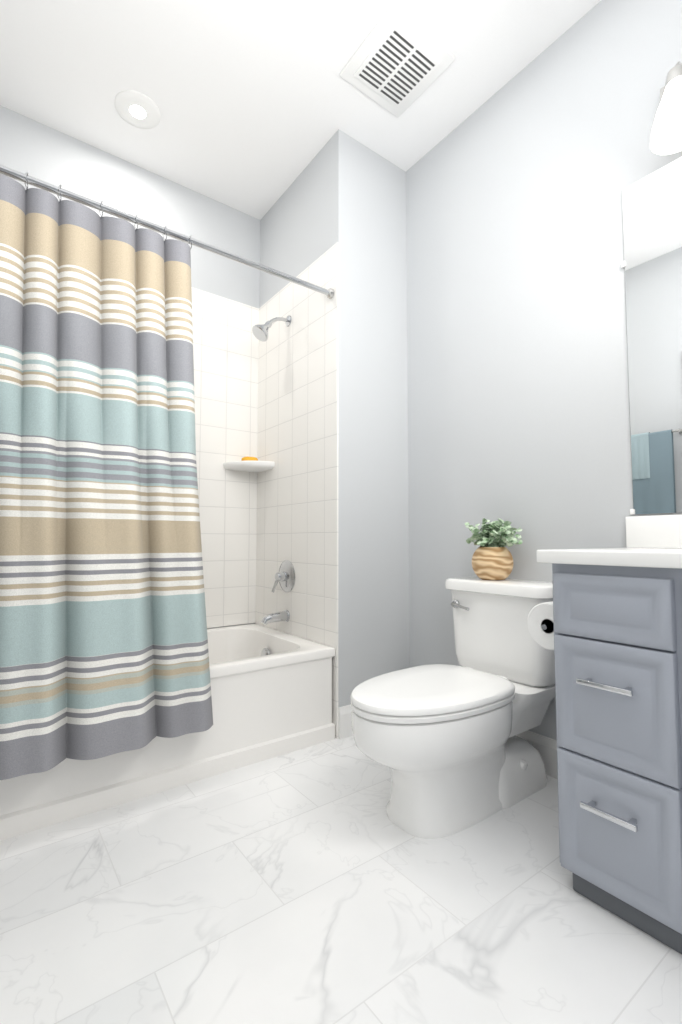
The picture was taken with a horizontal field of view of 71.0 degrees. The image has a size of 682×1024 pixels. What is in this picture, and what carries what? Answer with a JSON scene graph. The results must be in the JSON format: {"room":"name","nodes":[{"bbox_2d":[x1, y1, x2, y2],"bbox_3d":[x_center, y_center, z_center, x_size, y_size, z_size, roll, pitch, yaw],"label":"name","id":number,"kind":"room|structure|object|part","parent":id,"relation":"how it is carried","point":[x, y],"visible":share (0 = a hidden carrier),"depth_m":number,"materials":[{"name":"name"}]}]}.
{"room":"bathroom","nodes":[
{"label":"bathroom","id":0,"kind":"room"},
{"bbox_2d":[0,105,259,628],"bbox_3d":[-1.185,-0.406,2.437,1.630,2.870,0.100,3,-4,-37],"label":"wall","id":1,"kind":"structure","parent":0,"point":[40,151],"depth_m":2.56,"materials":[{"name":"grey paint"}]},
{"bbox_2d":[191,287,258,627],"bbox_3d":[-1.112,-0.323,2.418,1.514,1.898,0.008,3,-4,-37],"label":"tile","id":2,"kind":"structure","parent":1,"relation":"attached to","point":[225,347],"depth_m":2.75,"materials":[{"name":"white tile"}]},
{"bbox_2d":[223,460,274,472],"bbox_3d":[-0.524,-0.264,2.713,0.215,0.038,0.215,3,-4,-37],"label":"corner shelf","id":3,"kind":"object","parent":1,"relation":"attached to","point":[253,466],"visible":1,"depth_m":2.68,"materials":[{"name":"ceramic"}]},
{"bbox_2d":[241,457,257,460],"bbox_3d":[-0.525,-0.298,2.756,0.094,0.034,0.073,3,-4,-37],"label":"sponge","id":4,"kind":"object","parent":3,"relation":"on","point":[249,458],"visible":0.5,"depth_m":2.72,"materials":[{"name":"yellow"}]},
{"bbox_2d":[0,0,600,219],"bbox_3d":[0.086,-1.963,1.278,2.180,0.100,3.620,3,-4,-37],"label":"ceiling","id":5,"kind":"structure","parent":0,"point":[259,103],"depth_m":2.04,"materials":[{"name":"paint"}]},
{"bbox_2d":[114,90,159,128],"bbox_3d":[-0.938,-1.851,2.207,0.196,0.012,0.196,3,-4,-37],"label":"recessed light","id":6,"kind":"object","parent":5,"relation":"in","point":[137,109],"visible":1,"depth_m":2.19,"materials":[{"name":"plastic"}]},
{"bbox_2d":[340,2,454,116],"bbox_3d":[0.232,-1.858,1.999,0.344,0.023,0.344,3,-4,-37],"label":"ceiling vent","id":7,"kind":"object","parent":5,"relation":"in","point":[400,62],"visible":1,"depth_m":1.97,"materials":[{"name":"plastic"}]},
{"bbox_2d":[259,129,409,707],"bbox_3d":[-0.065,-0.387,2.757,0.550,2.870,0.920,3,-4,-37],"label":"wall","id":8,"kind":"structure","parent":0,"point":[346,192],"depth_m":2.37,"materials":[{"name":"grey paint"}]},
{"bbox_2d":[255,242,338,738],"bbox_3d":[-0.259,-0.115,2.534,0.008,2.300,0.820,3,-4,-37],"label":"tiled wall","id":9,"kind":"structure","parent":8,"relation":"attached to","point":[297,440],"depth_m":2.46,"materials":[{"name":"white tile"}]},
{"bbox_2d":[252,315,291,341],"bbox_3d":[-0.372,-0.991,2.553,0.212,0.178,0.096,3,-4,-37],"label":"shower head","id":10,"kind":"object","parent":9,"relation":"attached to","point":[260,332],"visible":1,"depth_m":2.52},
{"bbox_2d":[261,610,289,624],"bbox_3d":[-0.346,0.548,2.480,0.148,0.068,0.064,3,-4,-37],"label":"tub spout","id":11,"kind":"object","parent":9,"relation":"attached to","point":[284,615],"visible":1,"depth_m":2.47,"materials":[{"name":"silver metal"}]},
{"bbox_2d":[272,560,294,592],"bbox_3d":[-0.313,0.340,2.517,0.065,0.171,0.170,3,-4,-37],"label":"shower valve","id":12,"kind":"object","parent":9,"relation":"attached to","point":[285,576],"visible":1,"depth_m":2.50,"materials":[{"name":"silver metal"}]},
{"bbox_2d":[338,704,352,738],"bbox_3d":[0.167,0.954,2.267,0.435,0.135,0.015,3,-4,-37],"label":"baseboard","id":13,"kind":"object","parent":8,"relation":"attached to","point":[344,723],"visible":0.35,"depth_m":2.15,"materials":[{"name":"paint"}]},
{"bbox_2d":[0,736,681,1023],"bbox_3d":[0.086,1.002,1.102,2.180,0.100,3.620,3,-4,-37],"label":"floor","id":14,"kind":"structure","parent":0,"point":[313,884],"depth_m":1.12,"materials":[{"name":"stone"}]},
{"bbox_2d":[0,624,334,840],"bbox_3d":[-0.868,0.806,2.023,1.510,0.400,0.804,3,-4,-37],"label":"bathtub","id":15,"kind":"object","parent":14,"relation":"on","point":[271,693],"visible":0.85,"depth_m":1.85,"materials":[{"name":"ceramic"}]},
{"bbox_2d":[350,576,555,838],"bbox_3d":[0.397,0.620,1.656,0.850,0.729,0.462,3,-4,-37],"label":"toilet","id":16,"kind":"object","parent":14,"relation":"on","point":[449,748],"visible":0.9,"depth_m":1.53,"materials":[{"name":"ceramic"}]},
{"bbox_2d":[465,518,522,579],"bbox_3d":[0.615,0.146,1.920,0.249,0.245,0.251,3,-4,-37],"label":"plant","id":17,"kind":"object","parent":16,"relation":"on","point":[492,558],"visible":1,"depth_m":1.86,"materials":[{"name":"green plant"}]},
{"bbox_2d":[527,515,681,953],"bbox_3d":[0.992,0.467,1.081,0.582,0.965,1.088,3,-4,-37],"label":"bathroom vanity","id":18,"kind":"object","parent":14,"relation":"on","point":[605,624],"visible":0.98,"depth_m":1.12,"materials":[{"name":"grey wood"}]},
{"bbox_2d":[406,0,681,739],"bbox_3d":[1.195,-0.465,1.440,0.100,2.870,2.700,3,-4,-37],"label":"wall","id":19,"kind":"structure","parent":0,"point":[518,387],"depth_m":1.94,"materials":[{"name":"grey paint"}]},
{"bbox_2d":[516,730,557,778],"bbox_3d":[0.663,0.936,1.977,0.015,0.135,1.073,3,-4,-37],"label":"baseboard","id":20,"kind":"structure","parent":19,"relation":"attached to","point":[545,746],"depth_m":1.81,"materials":[{"name":"paint"}]},
{"bbox_2d":[622,157,681,513],"bbox_3d":[1.260,-0.582,1.268,0.006,1.138,0.925,3,-4,-37],"label":"mirror","id":21,"kind":"object","parent":19,"relation":"attached to","point":[652,216],"visible":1,"depth_m":1.57,"materials":[{"name":"clear glass"}]},
{"bbox_2d":[621,261,634,514],"bbox_3d":[0.981,-0.430,1.632,0.011,0.878,0.014,3,-4,-37],"label":"clips","id":22,"kind":"object","parent":21,"relation":"attached to","point":[623,265],"visible":1,"depth_m":1.65,"materials":[{"name":"plastic"}]},
{"bbox_2d":[650,61,681,154],"bbox_3d":[1.213,-1.280,1.216,0.193,0.270,0.760,3,-4,-37],"label":"sconce","id":23,"kind":"object","parent":19,"relation":"attached to","point":[666,136],"visible":1,"depth_m":1.44,"materials":[{"name":"white glass"}]},
{"bbox_3d":[-1.481,-0.369,1.640,0.008,1.898,0.820,3,-4,-37],"label":"wall tile","id":24,"kind":"structure","parent":0,"visible":0},
{"bbox_2d":[0,165,333,779],"bbox_3d":[-0.616,-0.165,1.733,1.518,1.874,0.182,3,-4,-37],"label":"shower curtain","id":25,"kind":"object","parent":24,"relation":"hanging from","point":[104,652],"visible":1,"depth_m":1.59,"materials":[{"name":"multicoloured fabric"}]},
{"bbox_3d":[-0.656,-1.062,1.840,1.518,0.069,0.048,3,-4,-37],"label":"rod","id":26,"kind":"part","parent":25,"relation":"part of","materials":[{"name":"silver metal"}]}
]}

